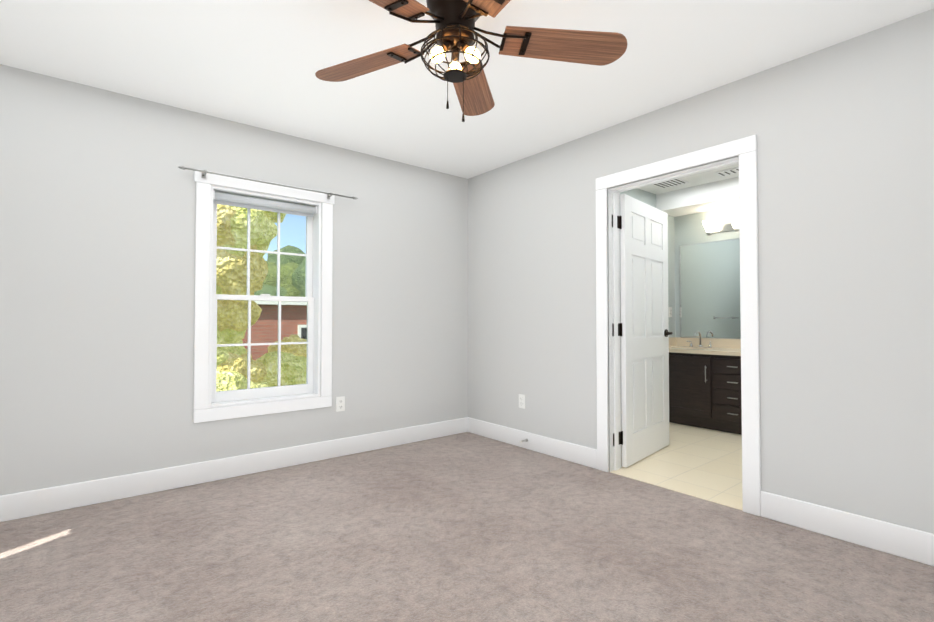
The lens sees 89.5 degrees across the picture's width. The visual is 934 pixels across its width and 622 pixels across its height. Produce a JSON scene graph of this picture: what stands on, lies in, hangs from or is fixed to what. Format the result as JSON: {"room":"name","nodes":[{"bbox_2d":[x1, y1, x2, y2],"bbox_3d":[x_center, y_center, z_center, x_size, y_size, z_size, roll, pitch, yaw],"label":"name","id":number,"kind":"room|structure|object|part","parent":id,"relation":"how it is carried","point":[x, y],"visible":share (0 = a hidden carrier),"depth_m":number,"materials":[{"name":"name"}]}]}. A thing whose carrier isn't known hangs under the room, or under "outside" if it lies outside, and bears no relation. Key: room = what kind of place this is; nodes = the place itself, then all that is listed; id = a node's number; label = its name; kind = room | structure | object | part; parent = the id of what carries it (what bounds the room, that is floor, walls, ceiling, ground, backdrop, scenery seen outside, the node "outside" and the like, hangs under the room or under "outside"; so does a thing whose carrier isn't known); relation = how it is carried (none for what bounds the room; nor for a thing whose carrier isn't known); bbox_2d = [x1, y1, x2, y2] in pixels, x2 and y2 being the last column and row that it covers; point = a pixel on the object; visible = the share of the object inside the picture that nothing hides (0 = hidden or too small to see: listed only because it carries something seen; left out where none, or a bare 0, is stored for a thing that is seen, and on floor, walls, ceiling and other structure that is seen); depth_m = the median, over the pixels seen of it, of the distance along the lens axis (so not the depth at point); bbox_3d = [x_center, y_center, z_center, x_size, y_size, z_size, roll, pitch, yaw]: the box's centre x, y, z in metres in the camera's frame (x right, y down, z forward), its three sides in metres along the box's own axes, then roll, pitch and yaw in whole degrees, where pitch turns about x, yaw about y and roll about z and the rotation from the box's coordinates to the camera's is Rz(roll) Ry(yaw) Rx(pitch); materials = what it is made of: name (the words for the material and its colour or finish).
{"room":"empty bedroom","nodes":[
{"label":"empty bedroom","id":0,"kind":"room"},
{"bbox_2d":[0,64,467,495],"bbox_3d":[-1.573,-0.086,3.374,4.220,2.440,0.180,1,-1,-39],"label":"wall","id":1,"kind":"structure","parent":0,"point":[97,241],"depth_m":2.95,"materials":[{"name":"grey paint"}]},
{"bbox_2d":[0,417,467,521],"bbox_3d":[-1.482,1.063,3.295,3.870,0.140,0.022,1,-1,-39],"label":"baseboard","id":2,"kind":"structure","parent":1,"relation":"attached to","point":[14,506],"depth_m":3.08,"materials":[{"name":"white wood"}]},
{"bbox_2d":[193,169,334,422],"bbox_3d":[-1.476,-0.094,3.452,0.962,1.660,0.222,1,-1,-39],"label":"window","id":3,"kind":"structure","parent":1,"relation":"in","point":[202,412],"depth_m":3.41,"materials":[{"name":"white wood"}]},
{"bbox_3d":[-1.492,-0.094,3.472,0.726,1.448,0.079,1,-1,-39],"label":"window sashes","id":4,"kind":"part","parent":3,"relation":"part of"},
{"bbox_2d":[213,190,316,216],"bbox_3d":[-1.453,-0.775,3.437,0.722,0.081,0.056,1,-1,-39],"label":"roller blind","id":5,"kind":"object","parent":3,"relation":"attached to","point":[221,198],"visible":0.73,"depth_m":3.41,"materials":[{"name":"grey fabric"}]},
{"bbox_2d":[178,166,357,199],"bbox_3d":[-1.359,-0.896,3.377,1.225,0.050,0.063,1,-1,-39],"label":"curtain rod","id":6,"kind":"object","parent":3,"relation":"attached to","point":[205,172],"visible":1,"depth_m":3.27,"materials":[{"name":"silver metal"}]},
{"bbox_2d":[336,396,344,411],"bbox_3d":[-0.994,0.731,3.709,0.070,0.115,0.008,1,-1,-39],"label":"electrical outlet","id":7,"kind":"object","parent":1,"relation":"attached to","point":[340,403],"visible":1,"depth_m":3.71,"materials":[{"name":"white plastic"}]},
{"bbox_2d":[0,432,933,621],"bbox_3d":[-0.127,1.147,1.470,4.080,0.100,4.920,1,-1,-39],"label":"floor carpet","id":8,"kind":"object","parent":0,"point":[466,527],"visible":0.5,"depth_m":2.15,"materials":[{"name":"grey carpet"}]},
{"bbox_2d":[0,0,933,178],"bbox_3d":[-0.073,-1.401,1.565,4.220,0.120,4.920,1,-1,-39],"label":"ceiling","id":9,"kind":"structure","parent":0,"point":[258,63],"depth_m":2.49,"materials":[{"name":"white paint"}]},
{"bbox_2d":[315,0,627,121],"bbox_3d":[-0.064,-1.013,1.683,1.234,0.649,1.258,1,-1,-39],"label":"ceiling fan","id":10,"kind":"object","parent":9,"relation":"hanging from","point":[454,21],"visible":1,"depth_m":1.75,"materials":[{"name":"brown wood"}]},
{"label":"blade","id":11,"kind":"part","parent":10,"relation":"part of","materials":[{"name":"brown wood"}]},
{"bbox_3d":[-0.342,-1.008,1.429,0.485,0.006,0.162,1,10,-44],"label":"blade","id":12,"kind":"part","parent":10,"relation":"part of","materials":[{"name":"brown wood"}]},
{"label":"blade","id":13,"kind":"part","parent":10,"relation":"part of","materials":[{"name":"brown wood"}]},
{"bbox_3d":[0.142,-1.010,1.347,0.162,0.006,0.485,14,-7,-25],"label":"blade","id":14,"kind":"part","parent":10,"relation":"part of","materials":[{"name":"brown wood"}]},
{"label":"blade","id":15,"kind":"part","parent":10,"relation":"part of","materials":[{"name":"brown wood"}]},
{"bbox_2d":[619,188,675,417],"bbox_3d":[1.473,-0.059,4.727,2.210,2.440,0.140,1,-1,-39],"label":"wall","id":16,"kind":"structure","parent":0,"point":[648,198],"depth_m":5.31,"materials":[{"name":"grey paint"}]},
{"bbox_2d":[668,307,671,316],"bbox_3d":[2.283,0.012,5.291,0.070,0.115,0.008,1,-1,-39],"label":"outlet","id":17,"kind":"object","parent":16,"relation":"attached to","point":[670,311],"visible":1,"depth_m":5.28,"materials":[{"name":"white plastic"}]},
{"bbox_2d":[669,339,676,346],"bbox_3d":[2.153,0.343,5.164,0.546,0.097,0.020,1,-1,-39],"label":"backsplash","id":18,"kind":"structure","parent":16,"relation":"attached to","point":[672,342],"depth_m":5.27,"materials":[{"name":"beige stone"}]},
{"bbox_2d":[610,422,742,510],"bbox_3d":[2.198,1.191,3.816,2.490,0.104,2.430,1,-1,-39],"label":"floor","id":19,"kind":"structure","parent":0,"point":[702,463],"depth_m":3.43,"materials":[{"name":"beige tile"}]},
{"bbox_2d":[669,351,741,434],"bbox_3d":[2.591,0.787,4.625,0.578,0.736,1.394,1,-1,-39],"label":"bathroom vanity","id":20,"kind":"object","parent":19,"relation":"on","point":[705,383],"depth_m":4.57,"materials":[{"name":"brown wood"}]},
{"bbox_2d":[669,347,740,354],"bbox_3d":[2.599,0.400,4.633,0.566,0.038,1.404,1,-1,-39],"label":"countertop","id":21,"kind":"structure","parent":20,"relation":"on","point":[712,350],"depth_m":4.68,"materials":[{"name":"beige stone"}]},
{"bbox_2d":[638,164,738,216],"bbox_3d":[2.252,-1.260,3.908,2.350,0.310,2.430,1,-1,-39],"label":"ceiling","id":22,"kind":"structure","parent":0,"point":[705,191],"depth_m":4.80,"materials":[{"name":"white paint"}]},
{"bbox_2d":[653,178,688,187],"bbox_3d":[2.010,-1.273,4.686,0.260,0.012,0.260,1,-1,-39],"label":"air vent","id":23,"kind":"object","parent":22,"relation":"attached to","point":[674,182],"visible":0.67,"depth_m":4.70,"materials":[{"name":"white metal"}]},
{"bbox_2d":[715,167,738,175],"bbox_3d":[2.455,-1.281,4.300,0.150,0.012,0.300,1,-1,-39],"label":"ceiling vent","id":24,"kind":"object","parent":22,"relation":"in","point":[728,171],"visible":0.52,"depth_m":4.34,"materials":[{"name":"white metal"}]},
{"bbox_2d":[468,9,933,533],"bbox_3d":[1.563,-0.098,2.760,0.140,2.440,4.740,1,-1,-39],"label":"wall","id":25,"kind":"structure","parent":0,"point":[843,131],"depth_m":2.44,"materials":[{"name":"grey paint"}]},
{"bbox_2d":[519,394,524,408],"bbox_3d":[0.461,0.761,3.974,0.008,0.115,0.070,1,-1,-39],"label":"electrical outlet","id":26,"kind":"object","parent":25,"relation":"attached to","point":[521,401],"visible":1,"depth_m":3.97,"materials":[{"name":"white plastic"}]},
{"bbox_2d":[468,417,596,468],"bbox_3d":[0.479,1.076,3.941,0.016,0.140,1.445,1,-1,-39],"label":"baseboard","id":27,"kind":"structure","parent":25,"relation":"attached to","point":[586,456],"depth_m":3.82,"materials":[{"name":"white wood"}]},
{"bbox_2d":[612,194,672,467],"bbox_3d":[1.383,0.142,3.684,0.162,1.973,0.956,-1,-2,43],"label":"bathroom door","id":28,"kind":"structure","parent":25,"relation":"in","point":[644,333],"depth_m":3.64,"materials":[{"name":"white wood"}]},
{"bbox_2d":[596,135,760,515],"bbox_3d":[1.329,0.081,3.043,0.176,2.095,1.050,1,-1,-39],"label":"door frame","id":29,"kind":"structure","parent":25,"relation":"attached to","point":[744,149],"depth_m":2.90,"materials":[{"name":"white wood"}]},
{"bbox_2d":[761,491,933,565],"bbox_3d":[2.236,1.034,1.792,0.016,0.140,2.005,1,-1,-39],"label":"baseboard","id":30,"kind":"structure","parent":25,"relation":"attached to","point":[916,545],"depth_m":2.26,"materials":[{"name":"white wood"}]},
{"bbox_2d":[674,206,740,338],"bbox_3d":[3.108,-0.062,4.584,0.140,2.440,2.430,1,-1,-39],"label":"wall","id":31,"kind":"structure","parent":0,"point":[689,228],"depth_m":5.21,"materials":[{"name":"grey paint"}]},
{"bbox_2d":[677,339,740,346],"bbox_3d":[2.810,0.336,4.807,0.020,0.097,1.404,1,-1,-39],"label":"backsplash","id":32,"kind":"structure","parent":31,"relation":"attached to","point":[680,342],"depth_m":5.04,"materials":[{"name":"beige stone"}]},
{"bbox_2d":[679,238,740,337],"bbox_3d":[2.809,-0.233,4.828,0.010,1.032,1.284,1,-1,-39],"label":"bathroom mirror","id":33,"kind":"object","parent":31,"relation":"attached to","point":[709,280],"visible":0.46,"depth_m":5.06,"materials":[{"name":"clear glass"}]},
{"bbox_2d":[702,216,738,234],"bbox_3d":[2.747,-0.880,4.790,0.171,0.145,0.680,1,-1,-39],"label":"sconce","id":34,"kind":"object","parent":31,"relation":"attached to","point":[710,228],"visible":0.48,"depth_m":4.94,"materials":[{"name":"white glass"}]},
{"label":"outside","id":35,"kind":"structure","parent":0,"visible":0},
{"bbox_3d":[-12.088,4.606,22.266,130.000,0.200,130.000,1,-1,-39],"label":"ground","id":36,"kind":"structure","parent":35,"visible":0},
{"bbox_2d":[216,204,285,390],"bbox_3d":[-4.329,0.379,8.050,2.345,7.695,2.252,1,-1,-39],"label":"tree","id":37,"kind":"object","parent":36,"relation":"on","point":[232,263],"depth_m":7.75,"materials":[{"name":"green foliage"},{"name":"yellow-green foliage"},{"name":"bark"}]},
{"bbox_2d":[242,301,306,360],"bbox_3d":[-7.624,2.047,13.693,18.400,4.580,7.300,1,-1,-39],"label":"house","id":38,"kind":"structure","parent":36,"relation":"on","point":[301,318],"depth_m":11.56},
{"bbox_2d":[254,245,305,296],"bbox_3d":[-8.735,0.550,24.268,12.974,7.988,8.168,1,-1,-39],"label":"tree","id":39,"kind":"object","parent":36,"relation":"on","point":[300,280],"depth_m":23.20,"materials":[{"name":"green plant"}]},
{"bbox_2d":[256,335,306,386],"bbox_3d":[-3.413,2.382,9.856,2.151,3.760,1.896,1,-1,-39],"label":"tree","id":40,"kind":"object","parent":36,"relation":"on","point":[287,368],"depth_m":9.26,"materials":[{"name":"green plant"}]}
]}

